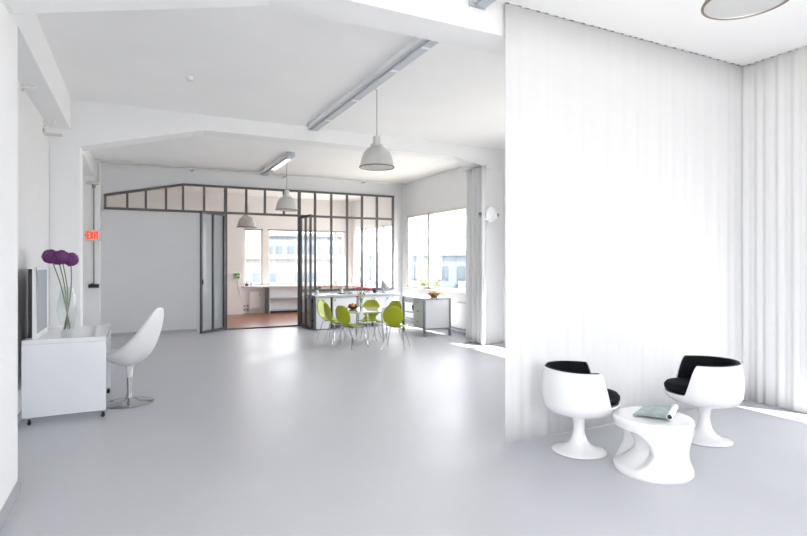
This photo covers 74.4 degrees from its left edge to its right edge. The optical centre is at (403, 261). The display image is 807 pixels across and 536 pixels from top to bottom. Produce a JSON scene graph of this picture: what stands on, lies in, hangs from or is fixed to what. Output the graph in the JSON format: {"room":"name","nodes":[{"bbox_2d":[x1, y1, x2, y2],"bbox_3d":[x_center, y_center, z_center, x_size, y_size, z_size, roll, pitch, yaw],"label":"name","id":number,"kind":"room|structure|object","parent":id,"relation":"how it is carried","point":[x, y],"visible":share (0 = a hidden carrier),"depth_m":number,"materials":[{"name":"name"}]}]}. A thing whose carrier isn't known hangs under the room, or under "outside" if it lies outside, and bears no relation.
{"room":"design studio","nodes":[
{"label":"design studio","id":0,"kind":"room"},
{"bbox_2d":[18,81,48,413],"bbox_3d":[-3.614,-0.425,4.734,0.300,3.750,19.500,0,0,-27],"label":"wall","id":1,"kind":"structure","parent":0,"point":[33,145],"depth_m":5.27,"materials":[{"name":"paint"}]},
{"bbox_2d":[0,412,21,530],"bbox_3d":[-3.240,1.407,4.697,0.337,0.085,4.900,0,0,-27],"label":"baseboard","id":2,"kind":"structure","parent":1,"relation":"attached to","point":[7,507],"depth_m":3.11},
{"bbox_2d":[43,120,55,126],"bbox_3d":[-4.074,-1.597,6.125,0.118,0.075,0.060,0,0,-27],"label":"wall hook","id":3,"kind":"object","parent":1,"relation":"attached to","point":[44,121],"visible":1,"depth_m":6.12,"materials":[{"name":"white metal"}]},
{"bbox_2d":[43,128,62,136],"bbox_3d":[-4.074,-1.500,6.181,0.169,0.040,0.240,0,0,-27],"label":"wall bracket","id":4,"kind":"object","parent":1,"relation":"attached to","point":[44,130],"visible":1,"depth_m":6.25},
{"bbox_2d":[104,190,351,314],"bbox_3d":[-4.743,-0.425,14.777,7.250,3.750,0.520,0,0,-27],"label":"wall","id":5,"kind":"structure","parent":0,"point":[155,198],"depth_m":14.62,"materials":[{"name":"white paint"}]},
{"bbox_2d":[234,273,239,278],"bbox_3d":[-4.555,0.380,14.547,0.170,0.170,0.057,0,0,-27],"label":"sign","id":6,"kind":"object","parent":5,"relation":"attached to","point":[236,275],"visible":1,"depth_m":14.53,"materials":[{"name":"green plastic"}]},
{"bbox_2d":[244,228,262,284],"bbox_3d":[-4.245,-0.145,15.034,0.518,1.598,0.105,0,0,-27],"label":"window","id":7,"kind":"structure","parent":5,"relation":"in","point":[245,229],"depth_m":15.12,"materials":[{"name":"beige paint"}]},
{"bbox_2d":[246,291,261,310],"bbox_3d":[-4.191,1.101,14.915,0.420,0.542,0.095,0,0,-27],"label":"radiator","id":8,"kind":"object","parent":5,"relation":"attached to","point":[255,298],"visible":1,"depth_m":14.91,"materials":[{"name":"white metal"}]},
{"bbox_2d":[268,229,344,284],"bbox_3d":[-2.840,-0.145,15.735,2.358,1.598,0.105,0,0,-27],"label":"window","id":9,"kind":"structure","parent":5,"relation":"in","point":[334,232],"depth_m":16.10,"materials":[{"name":"beige paint"}]},
{"bbox_2d":[101,163,401,332],"bbox_3d":[-3.128,-0.425,11.761,6.855,3.750,0.140,0,0,-27],"label":"wall","id":10,"kind":"structure","parent":0,"point":[150,261],"depth_m":10.87,"materials":[{"name":"paint"}]},
{"bbox_2d":[111,329,196,335],"bbox_3d":[-5.085,1.420,10.699,1.745,0.060,0.012,0,0,-27],"label":"baseboard","id":11,"kind":"structure","parent":10,"relation":"attached to","point":[181,330],"depth_m":10.82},
{"bbox_2d":[86,161,406,184],"bbox_3d":[-2.985,-1.685,11.569,6.730,0.453,0.330,0,0,-27],"label":"ceiling pipe","id":12,"kind":"object","parent":10,"relation":"attached to","point":[193,168],"visible":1,"depth_m":11.01,"materials":[{"name":"white metal"}]},
{"bbox_2d":[104,183,393,329],"bbox_3d":[-3.031,-0.090,11.728,6.240,3.080,0.065,0,0,-27],"label":"wall","id":13,"kind":"structure","parent":10,"relation":"in","point":[298,215],"depth_m":12.04,"materials":[{"name":"metal"}]},
{"bbox_2d":[200,211,225,333],"bbox_3d":[-3.905,0.205,10.950,0.067,2.450,0.736,0,0,20],"label":"door","id":14,"kind":"structure","parent":13,"relation":"attached to","point":[201,212],"depth_m":10.93,"materials":[{"name":"metal"}]},
{"bbox_2d":[300,214,311,328],"bbox_3d":[-2.154,0.205,11.697,0.044,2.450,0.756,0,0,-28],"label":"door","id":15,"kind":"structure","parent":13,"relation":"attached to","point":[309,326],"depth_m":11.67,"materials":[{"name":"metal"}]},
{"bbox_2d":[0,312,806,535],"bbox_3d":[-0.416,1.544,6.331,7.450,0.212,19.500,0,0,-27],"label":"floor","id":16,"kind":"structure","parent":0,"point":[275,431],"depth_m":3.93,"materials":[{"name":"grey concrete"}]},
{"bbox_2d":[0,0,17,510],"bbox_3d":[-2.359,-0.350,2.885,0.295,3.600,0.870,0,0,-27],"label":"wall","id":17,"kind":"structure","parent":16,"relation":"on","point":[8,21],"depth_m":3.10,"materials":[{"name":"white paint"}]},
{"bbox_2d":[21,325,110,424],"bbox_3d":[-3.307,1.072,5.296,0.652,0.754,1.057,0,0,-27],"label":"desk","id":18,"kind":"object","parent":16,"relation":"on","point":[62,372],"visible":0.91,"depth_m":4.85,"materials":[{"name":"wood"}]},
{"bbox_2d":[28,266,47,339],"bbox_3d":[-3.464,0.369,5.049,0.070,0.656,0.666,0,0,-27],"label":"framed mirror","id":19,"kind":"object","parent":18,"relation":"on","point":[37,276],"visible":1,"depth_m":4.83,"materials":[{"name":"grey glass"}]},
{"bbox_2d":[37,270,46,332],"bbox_3d":[-3.445,0.361,5.059,0.012,0.575,0.600,0,0,-27],"label":"mirror glass","id":20,"kind":"object","parent":19,"relation":"attached to","point":[41,274],"depth_m":5.03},
{"bbox_3d":[-3.314,0.469,5.242,0.172,0.450,0.172,0,0,-27],"label":"glass vase","id":21,"kind":"object","parent":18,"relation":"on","visible":0},
{"bbox_2d":[41,249,70,328],"bbox_3d":[-3.396,0.271,5.201,0.240,0.791,0.138,0,0,-27],"label":"allium","id":22,"kind":"object","parent":21,"relation":"in","point":[47,255],"visible":0.93,"depth_m":5.15,"materials":[{"name":"purple plant"}]},
{"bbox_2d":[54,262,67,329],"bbox_3d":[-3.402,0.278,5.256,0.170,0.777,0.155,0,0,-27],"label":"allium","id":23,"kind":"object","parent":21,"relation":"in","point":[55,263],"visible":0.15,"depth_m":5.24,"materials":[{"name":"green plant"}]},
{"bbox_2d":[53,250,69,328],"bbox_3d":[-3.341,0.274,5.195,0.143,0.786,0.141,0,0,-27],"label":"allium","id":24,"kind":"object","parent":21,"relation":"in","point":[61,256],"visible":1,"depth_m":5.17,"materials":[{"name":"purple plant"}]},
{"bbox_2d":[64,252,78,329],"bbox_3d":[-3.298,0.285,5.272,0.141,0.764,0.141,0,0,-27],"label":"allium","id":25,"kind":"object","parent":21,"relation":"in","point":[73,260],"visible":0.75,"depth_m":5.25,"materials":[{"name":"purple plant"}]},
{"bbox_2d":[49,144,82,326],"bbox_3d":[-4.264,0.001,6.735,0.325,2.899,0.340,0,0,-27],"label":"pillar","id":26,"kind":"structure","parent":16,"relation":"on","point":[65,161],"depth_m":6.58,"materials":[{"name":"white paint"}]},
{"bbox_2d":[83,160,100,325],"bbox_3d":[-5.958,-0.350,10.130,0.325,3.600,0.250,0,0,-27],"label":"pillar","id":27,"kind":"structure","parent":16,"relation":"on","point":[91,296],"depth_m":10.03,"materials":[{"name":"white paint"}]},
{"bbox_2d":[85,230,100,240],"bbox_3d":[-5.833,-0.497,10.005,0.253,0.205,0.063,0,0,-27],"label":"exit sign","id":28,"kind":"object","parent":27,"relation":"attached to","point":[91,235],"visible":1,"depth_m":9.98,"materials":[{"name":"red plastic"}]},
{"bbox_2d":[88,283,98,287],"bbox_3d":[-5.835,0.443,10.018,0.175,0.085,0.059,0,0,-27],"label":"cable box","id":29,"kind":"object","parent":27,"relation":"attached to","point":[92,285],"visible":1,"depth_m":9.99,"materials":[{"name":"black plastic"}]},
{"bbox_2d":[92,184,95,283],"bbox_3d":[-5.838,-0.525,10.029,0.056,1.890,0.056,0,0,-27],"label":"conduit","id":30,"kind":"object","parent":27,"relation":"attached to","point":[93,185],"visible":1,"depth_m":10.02,"materials":[{"name":"grey metal"}]},
{"bbox_2d":[106,307,163,408],"bbox_3d":[-2.801,0.959,5.484,0.615,0.982,0.474,0,0,3],"label":"swivel chair","id":31,"kind":"object","parent":16,"relation":"on","point":[139,347],"visible":0.9,"depth_m":5.37,"materials":[{"name":"white plastic"}]},
{"bbox_2d":[267,286,321,312],"bbox_3d":[-3.139,1.077,15.343,1.525,0.720,0.280,0,0,-27],"label":"shelf unit","id":32,"kind":"object","parent":16,"relation":"on","point":[279,299],"visible":0.64,"depth_m":15.27,"materials":[{"name":"white wood"}]},
{"bbox_2d":[243,284,353,313],"bbox_3d":[-3.009,1.051,15.413,3.220,0.772,0.310,0,0,-27],"label":"countertop","id":33,"kind":"structure","parent":16,"relation":"on","point":[265,286],"depth_m":15.05,"materials":[{"name":"metal"}]},
{"bbox_2d":[243,284,353,287],"bbox_3d":[-3.009,0.685,15.413,3.220,0.040,0.310,0,0,-27],"label":"countertop","id":34,"kind":"structure","parent":33,"relation":"on","point":[312,284],"depth_m":15.12,"materials":[{"name":"white"}]},
{"bbox_2d":[312,298,314,329],"bbox_3d":[-1.960,1.114,11.477,0.020,0.668,0.270,0,0,-27],"label":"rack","id":35,"kind":"object","parent":16,"relation":"on","point":[313,299],"visible":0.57,"depth_m":11.38,"materials":[{"name":"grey metal"}]},
{"bbox_2d":[308,297,330,329],"bbox_3d":[-1.849,1.099,11.654,0.328,0.678,0.634,0,0,-27],"label":"base cabinet","id":36,"kind":"object","parent":16,"relation":"on","point":[318,320],"visible":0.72,"depth_m":11.38,"materials":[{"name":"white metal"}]},
{"bbox_2d":[307,292,399,297],"bbox_3d":[-1.121,0.735,12.022,2.010,0.049,0.665,0,0,-27],"label":"countertop","id":37,"kind":"structure","parent":36,"relation":"on","point":[320,295],"depth_m":11.72,"materials":[{"name":"metal"}]},
{"bbox_2d":[337,287,344,293],"bbox_3d":[-1.395,0.634,11.955,0.200,0.150,0.200,0,0,-27],"label":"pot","id":38,"kind":"object","parent":37,"relation":"on","point":[340,288],"visible":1,"depth_m":11.92,"materials":[{"name":"white ceramic"}]},
{"bbox_2d":[348,291,369,293],"bbox_3d":[-1.011,0.692,12.126,0.426,0.035,0.303,0,0,-27],"label":"serving tray","id":39,"kind":"object","parent":37,"relation":"on","point":[352,292],"visible":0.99,"depth_m":12.15,"materials":[{"name":"white ceramic"}]},
{"bbox_2d":[379,279,391,292],"bbox_3d":[-0.417,0.554,12.399,0.297,0.311,0.210,0,0,-27],"label":"desk lamp","id":40,"kind":"object","parent":37,"relation":"on","point":[385,284],"visible":1,"depth_m":12.35,"materials":[{"name":"white metal"}]},
{"bbox_2d":[316,300,346,340],"bbox_3d":[-1.370,1.085,10.004,0.485,0.730,0.415,0,0,28],"label":"dining chair","id":41,"kind":"object","parent":16,"relation":"on","point":[320,308],"visible":0.64,"depth_m":10.04,"materials":[{"name":"paint"}]},
{"bbox_2d":[323,303,350,343],"bbox_3d":[-1.190,1.085,9.527,0.485,0.730,0.415,0,0,-28],"label":"dining chair","id":42,"kind":"object","parent":16,"relation":"on","point":[327,310],"visible":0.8,"depth_m":9.40,"materials":[{"name":"paint"}]},
{"bbox_2d":[332,297,356,328],"bbox_3d":[-1.410,1.105,11.873,0.548,0.689,0.634,0,0,-27],"label":"base cabinet","id":43,"kind":"object","parent":16,"relation":"on","point":[336,301],"visible":0.49,"depth_m":11.58,"materials":[{"name":"white laminate"}]},
{"bbox_2d":[335,305,368,349],"bbox_3d":[-0.891,1.085,8.987,0.415,0.730,0.485,0,0,42],"label":"dining chair","id":44,"kind":"object","parent":16,"relation":"on","point":[342,313],"visible":1,"depth_m":8.85,"materials":[{"name":"paint"}]},
{"bbox_2d":[357,297,358,327],"bbox_3d":[-1.144,1.103,12.011,0.036,0.683,0.624,0,0,-27],"label":"upright","id":45,"kind":"object","parent":16,"relation":"on","point":[358,297],"visible":0.07,"depth_m":11.73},
{"bbox_2d":[335,307,384,344],"bbox_3d":[-0.735,1.143,9.446,0.960,0.611,0.960,0,0,0],"label":"dining table","id":46,"kind":"object","parent":16,"relation":"on","point":[364,310],"visible":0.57,"depth_m":9.30,"materials":[{"name":"silver metal"}]},
{"bbox_2d":[347,306,358,308],"bbox_3d":[-0.896,0.810,9.455,0.208,0.055,0.208,0,0,-27],"label":"fruit bowl","id":47,"kind":"object","parent":46,"relation":"on","point":[349,307],"visible":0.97,"depth_m":9.38,"materials":[{"name":"white ceramic"}]},
{"bbox_2d":[359,296,371,323],"bbox_3d":[-0.978,1.105,12.088,0.313,0.689,0.634,0,0,-27],"label":"base cabinet","id":48,"kind":"object","parent":16,"relation":"on","point":[361,316],"visible":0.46,"depth_m":11.80,"materials":[{"name":"white laminate"}]},
{"bbox_2d":[355,300,380,340],"bbox_3d":[-0.648,1.085,9.954,0.415,0.730,0.485,0,0,10],"label":"dining chair","id":49,"kind":"object","parent":16,"relation":"on","point":[369,303],"visible":0.78,"depth_m":10.10,"materials":[{"name":"paint"}]},
{"bbox_2d":[364,295,398,325],"bbox_3d":[-0.535,1.105,12.309,0.663,0.689,0.634,0,0,-27],"label":"base cabinet","id":50,"kind":"object","parent":16,"relation":"on","point":[384,301],"visible":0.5,"depth_m":12.01,"materials":[{"name":"white laminate"}]},
{"bbox_2d":[372,300,402,342],"bbox_3d":[-0.280,1.085,9.816,0.415,0.730,0.485,0,0,40],"label":"dining chair","id":51,"kind":"object","parent":16,"relation":"on","point":[395,302],"visible":0.31,"depth_m":9.88,"materials":[{"name":"paint"}]},
{"bbox_2d":[381,306,409,349],"bbox_3d":[-0.133,1.085,8.948,0.415,0.730,0.485,0,0,12],"label":"dining chair","id":52,"kind":"object","parent":16,"relation":"on","point":[393,316],"visible":1,"depth_m":8.77,"materials":[{"name":"paint"}]},
{"bbox_2d":[402,295,450,336],"bbox_3d":[0.451,1.077,10.809,0.620,0.744,0.940,0,0,-27],"label":"desk","id":53,"kind":"object","parent":16,"relation":"on","point":[430,313],"visible":0.98,"depth_m":10.44,"materials":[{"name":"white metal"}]},
{"bbox_2d":[428,292,439,297],"bbox_3d":[0.607,0.656,10.540,0.264,0.095,0.264,0,0,-27],"label":"wooden bowl","id":54,"kind":"object","parent":53,"relation":"on","point":[432,295],"visible":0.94,"depth_m":10.46,"materials":[{"name":"brown wood"}]},
{"bbox_2d":[485,169,502,343],"bbox_3d":[1.550,-0.102,9.636,0.380,3.104,0.340,0,0,-27],"label":"pillar","id":55,"kind":"structure","parent":16,"relation":"on","point":[494,177],"depth_m":9.48,"materials":[{"name":"white paint"}]},
{"bbox_2d":[478,206,498,221],"bbox_3d":[1.514,-0.832,9.318,0.424,0.280,0.184,0,0,-27],"label":"wall lamp","id":56,"kind":"object","parent":55,"relation":"attached to","point":[491,214],"visible":1,"depth_m":9.24,"materials":[{"name":"metal"}]},
{"bbox_2d":[541,361,620,459],"bbox_3d":[1.359,1.124,4.092,0.582,0.652,0.561,0,0,7],"label":"tub chair","id":57,"kind":"object","parent":16,"relation":"on","point":[570,389],"visible":1,"depth_m":3.91,"materials":[{"name":"white plastic"}]},
{"bbox_2d":[607,388,619,405],"bbox_3d":[1.378,1.022,4.090,0.540,0.084,0.482,0,0,7],"label":"seat cushion","id":58,"kind":"object","parent":57,"relation":"on","point":[613,398],"depth_m":3.93,"materials":[{"name":"black fabric"}]},
{"bbox_2d":[613,406,694,484],"bbox_3d":[1.740,1.260,3.713,0.520,0.380,0.520,0,0,-27],"label":"side table","id":59,"kind":"object","parent":16,"relation":"on","point":[655,450],"visible":0.94,"depth_m":3.51,"materials":[{"name":"white plastic"}]},
{"bbox_2d":[633,404,677,419],"bbox_3d":[1.788,1.046,3.769,0.250,0.040,0.324,0,0,33],"label":"magazine","id":60,"kind":"object","parent":59,"relation":"on","point":[666,412],"visible":1,"depth_m":3.73,"materials":[{"name":"white paper"}]},
{"bbox_2d":[663,355,744,447],"bbox_3d":[2.451,1.124,4.355,0.582,0.652,0.561,0,0,16],"label":"tub chair","id":61,"kind":"object","parent":16,"relation":"on","point":[706,383],"visible":0.99,"depth_m":4.17,"materials":[{"name":"white plastic"}]},
{"bbox_2d":[664,377,690,394],"bbox_3d":[2.433,1.022,4.360,0.540,0.084,0.482,0,0,16],"label":"seat cushion","id":62,"kind":"object","parent":61,"relation":"on","point":[680,385],"depth_m":4.33,"materials":[{"name":"black fabric"}]},
{"bbox_2d":[36,0,806,201],"bbox_3d":[-0.416,-2.075,6.331,7.450,0.450,19.500,0,0,-27],"label":"ceiling","id":63,"kind":"structure","parent":0,"point":[270,64],"depth_m":5.61,"materials":[{"name":"white paint"}]},
{"bbox_2d":[18,13,70,129],"bbox_3d":[-3.393,-1.845,4.878,0.225,0.410,3.760,0,0,-27],"label":"ceiling beam","id":64,"kind":"structure","parent":63,"relation":"attached to","point":[37,66],"depth_m":4.89,"materials":[{"name":"white paint"}]},
{"bbox_2d":[20,84,35,90],"bbox_3d":[-3.485,-1.627,4.944,0.118,0.075,0.060,0,0,-27],"label":"wall hook","id":65,"kind":"object","parent":64,"relation":"attached to","point":[22,86],"visible":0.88,"depth_m":4.93,"materials":[{"name":"white metal"}]},
{"bbox_2d":[83,150,93,174],"bbox_3d":[-5.177,-1.820,8.453,0.225,0.360,3.550,0,0,-27],"label":"ceiling beam","id":66,"kind":"structure","parent":63,"relation":"attached to","point":[88,161],"depth_m":9.33,"materials":[{"name":"white paint"}]},
{"bbox_2d":[186,76,193,81],"bbox_3d":[-2.330,-1.996,5.811,0.084,0.048,0.084,0,0,-27],"label":"ceiling detector","id":67,"kind":"object","parent":63,"relation":"attached to","point":[189,78],"visible":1,"depth_m":5.79,"materials":[{"name":"white plastic"}]},
{"bbox_2d":[237,204,256,227],"bbox_3d":[-3.702,-1.331,12.569,0.459,1.036,0.459,0,0,-27],"label":"pendant lamp","id":68,"kind":"object","parent":63,"relation":"hanging from","point":[246,221],"visible":0.93,"depth_m":12.43,"materials":[{"name":"metal"}]},
{"bbox_2d":[2,0,504,55],"bbox_3d":[0.574,-1.800,4.349,6.850,0.700,0.330,0,0,-27],"label":"ceiling beam","id":69,"kind":"structure","parent":63,"relation":"attached to","point":[452,22],"depth_m":3.93,"materials":[{"name":"white paint"}]},
{"bbox_2d":[49,99,502,169],"bbox_3d":[-1.344,-1.800,8.192,6.850,0.700,0.340,0,0,-27],"label":"ceiling beam","id":70,"kind":"structure","parent":63,"relation":"attached to","point":[94,125],"depth_m":7.38,"materials":[{"name":"white paint"}]},
{"bbox_2d":[260,152,294,175],"bbox_3d":[-2.481,-1.887,10.357,0.146,0.093,2.258,0,0,-27],"label":"strip light","id":71,"kind":"object","parent":63,"relation":"attached to","point":[287,156],"visible":1,"depth_m":10.10,"materials":[{"name":"white metal"}]},
{"bbox_2d":[275,190,297,210],"bbox_3d":[-2.068,-1.424,9.429,0.407,1.020,0.407,0,0,-27],"label":"pendant lamp","id":72,"kind":"object","parent":63,"relation":"hanging from","point":[285,203],"visible":0.98,"depth_m":9.31,"materials":[{"name":"metal"}]},
{"bbox_2d":[308,37,438,130],"bbox_3d":[-0.496,-1.975,6.156,0.146,0.088,3.748,0,0,-27],"label":"strip light","id":73,"kind":"object","parent":63,"relation":"attached to","point":[416,47],"visible":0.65,"depth_m":5.69,"materials":[{"name":"white metal"}]},
{"bbox_2d":[359,89,394,170],"bbox_3d":[-0.304,-1.547,6.073,0.407,0.944,0.407,0,0,-27],"label":"pendant lamp","id":74,"kind":"object","parent":63,"relation":"hanging from","point":[376,157],"visible":0.98,"depth_m":5.97,"materials":[{"name":"metal"}]},
{"bbox_2d":[361,165,392,169],"bbox_3d":[-0.304,-1.087,6.073,0.372,0.006,0.372,0,0,-27],"label":"diffuser","id":75,"kind":"object","parent":74,"relation":"attached to","point":[365,167],"depth_m":6.10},
{"bbox_2d":[469,0,495,9],"bbox_3d":[1.657,-2.025,1.975,0.146,0.088,4.863,0,0,-27],"label":"strip light","id":76,"kind":"object","parent":63,"relation":"attached to","point":[481,4],"visible":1,"depth_m":4.11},
{"bbox_2d":[503,1,741,65],"bbox_3d":[2.175,-2.063,4.913,3.080,0.012,0.020,0,0,-27],"label":"rail","id":77,"kind":"object","parent":63,"relation":"attached to","point":[506,2],"visible":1,"depth_m":4.76,"materials":[{"name":"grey metal"}]},
{"bbox_2d":[505,3,741,443],"bbox_3d":[2.189,-0.305,4.918,3.080,3.504,0.016,0,0,-27],"label":"sheer curtain","id":78,"kind":"object","parent":77,"relation":"hanging from","point":[623,154],"visible":0.91,"depth_m":4.78,"materials":[{"name":"white fabric"}]},
{"bbox_2d":[701,0,788,19],"bbox_3d":[1.576,-1.630,2.441,0.372,0.879,0.372,0,0,-27],"label":"pendant lamp","id":79,"kind":"object","parent":63,"relation":"hanging from","point":[711,9],"visible":1,"depth_m":2.51,"materials":[{"name":"metal"}]},
{"bbox_2d":[743,45,806,65],"bbox_3d":[3.724,-2.063,5.326,0.020,0.012,0.645,0,0,-27],"label":"rail","id":80,"kind":"object","parent":63,"relation":"attached to","point":[804,45],"visible":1,"depth_m":5.32,"materials":[{"name":"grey metal"}]},
{"bbox_2d":[742,46,806,413],"bbox_3d":[3.715,-0.305,5.338,0.030,3.504,0.656,0,0,-27],"label":"sheer curtain","id":81,"kind":"object","parent":80,"relation":"hanging from","point":[774,89],"visible":1,"depth_m":5.33,"materials":[{"name":"white fabric"}]},
{"bbox_2d":[352,149,504,342],"bbox_3d":[2.694,-0.425,7.882,0.100,3.750,19.500,0,0,-27],"label":"wall","id":82,"kind":"structure","parent":0,"point":[447,189],"depth_m":12.46,"materials":[{"name":"white paint"}]},
{"bbox_2d":[355,224,391,287],"bbox_3d":[-0.789,-0.124,14.806,0.130,1.739,2.760,0,0,-27],"label":"window","id":83,"kind":"structure","parent":82,"relation":"in","point":[383,227],"depth_m":15.39,"materials":[{"name":"beige paint"}]},
{"bbox_2d":[405,206,465,294],"bbox_3d":[0.836,-0.239,11.549,0.130,1.789,3.380,0,0,-27],"label":"window","id":84,"kind":"structure","parent":82,"relation":"in","point":[413,287],"depth_m":12.05,"materials":[{"name":"beige paint"}]},
{"bbox_2d":[405,317,465,333],"bbox_3d":[0.797,1.376,11.434,0.070,0.080,3.350,0,0,-27],"label":"pipe","id":85,"kind":"object","parent":82,"relation":"attached to","point":[406,317],"visible":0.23,"depth_m":10.92,"materials":[{"name":"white metal"}]},
{"bbox_2d":[454,302,465,328],"bbox_3d":[1.271,1.096,10.492,0.095,0.552,1.080,0,0,-27],"label":"radiator","id":86,"kind":"object","parent":82,"relation":"attached to","point":[459,307],"visible":0.49,"depth_m":10.72,"materials":[{"name":"white metal"}]},
{"bbox_3d":[1.273,-1.678,9.531,0.030,0.012,0.720,0,0,-27],"label":"rail","id":87,"kind":"object","parent":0,"visible":0},
{"bbox_2d":[466,165,485,344],"bbox_3d":[1.296,-0.120,9.475,0.168,3.100,0.606,0,0,-27],"label":"curtain","id":88,"kind":"object","parent":87,"relation":"hanging from","point":[476,177],"visible":1,"depth_m":9.49,"materials":[{"name":"grey fabric"}]},
{"label":"outside","id":89,"kind":"structure","parent":0,"visible":0},
{"bbox_3d":[8.990,12.200,60.367,370.000,0.500,400.000,0,0,-27],"label":"ground","id":90,"kind":"structure","parent":89,"visible":0},
{"bbox_2d":[246,254,364,283],"bbox_3d":[-9.160,5.725,40.065,11.400,12.450,8.400,0,0,-17],"label":"apartment building","id":91,"kind":"structure","parent":90,"relation":"on","point":[282,268],"depth_m":36.28,"materials":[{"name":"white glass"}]},
{"bbox_2d":[269,233,341,254],"bbox_3d":[-10.356,4.600,55.085,8.400,14.700,8.400,0,0,-15],"label":"apartment building","id":92,"kind":"structure","parent":90,"relation":"on","point":[279,243],"depth_m":50.93,"materials":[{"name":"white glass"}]},
{"bbox_2d":[360,252,465,289],"bbox_3d":[4.476,5.550,47.743,17.400,12.800,7.400,0,0,5],"label":"apartment building","id":93,"kind":"structure","parent":90,"relation":"on","point":[448,268],"depth_m":45.34,"materials":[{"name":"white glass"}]},
{"bbox_2d":[388,250,465,251],"bbox_3d":[6.738,5.275,67.979,16.400,13.350,9.400,0,0,5],"label":"apartment building","id":94,"kind":"structure","parent":90,"relation":"on","point":[388,250],"depth_m":63.50,"materials":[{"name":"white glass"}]},
{"bbox_2d":[418,277,447,287],"bbox_3d":[1.705,6.429,33.118,2.496,11.056,2.820,0,0,14],"label":"street tree","id":95,"kind":"object","parent":90,"relation":"on","point":[424,282],"visible":0.09,"depth_m":32.51,"materials":[{"name":"green plant"}]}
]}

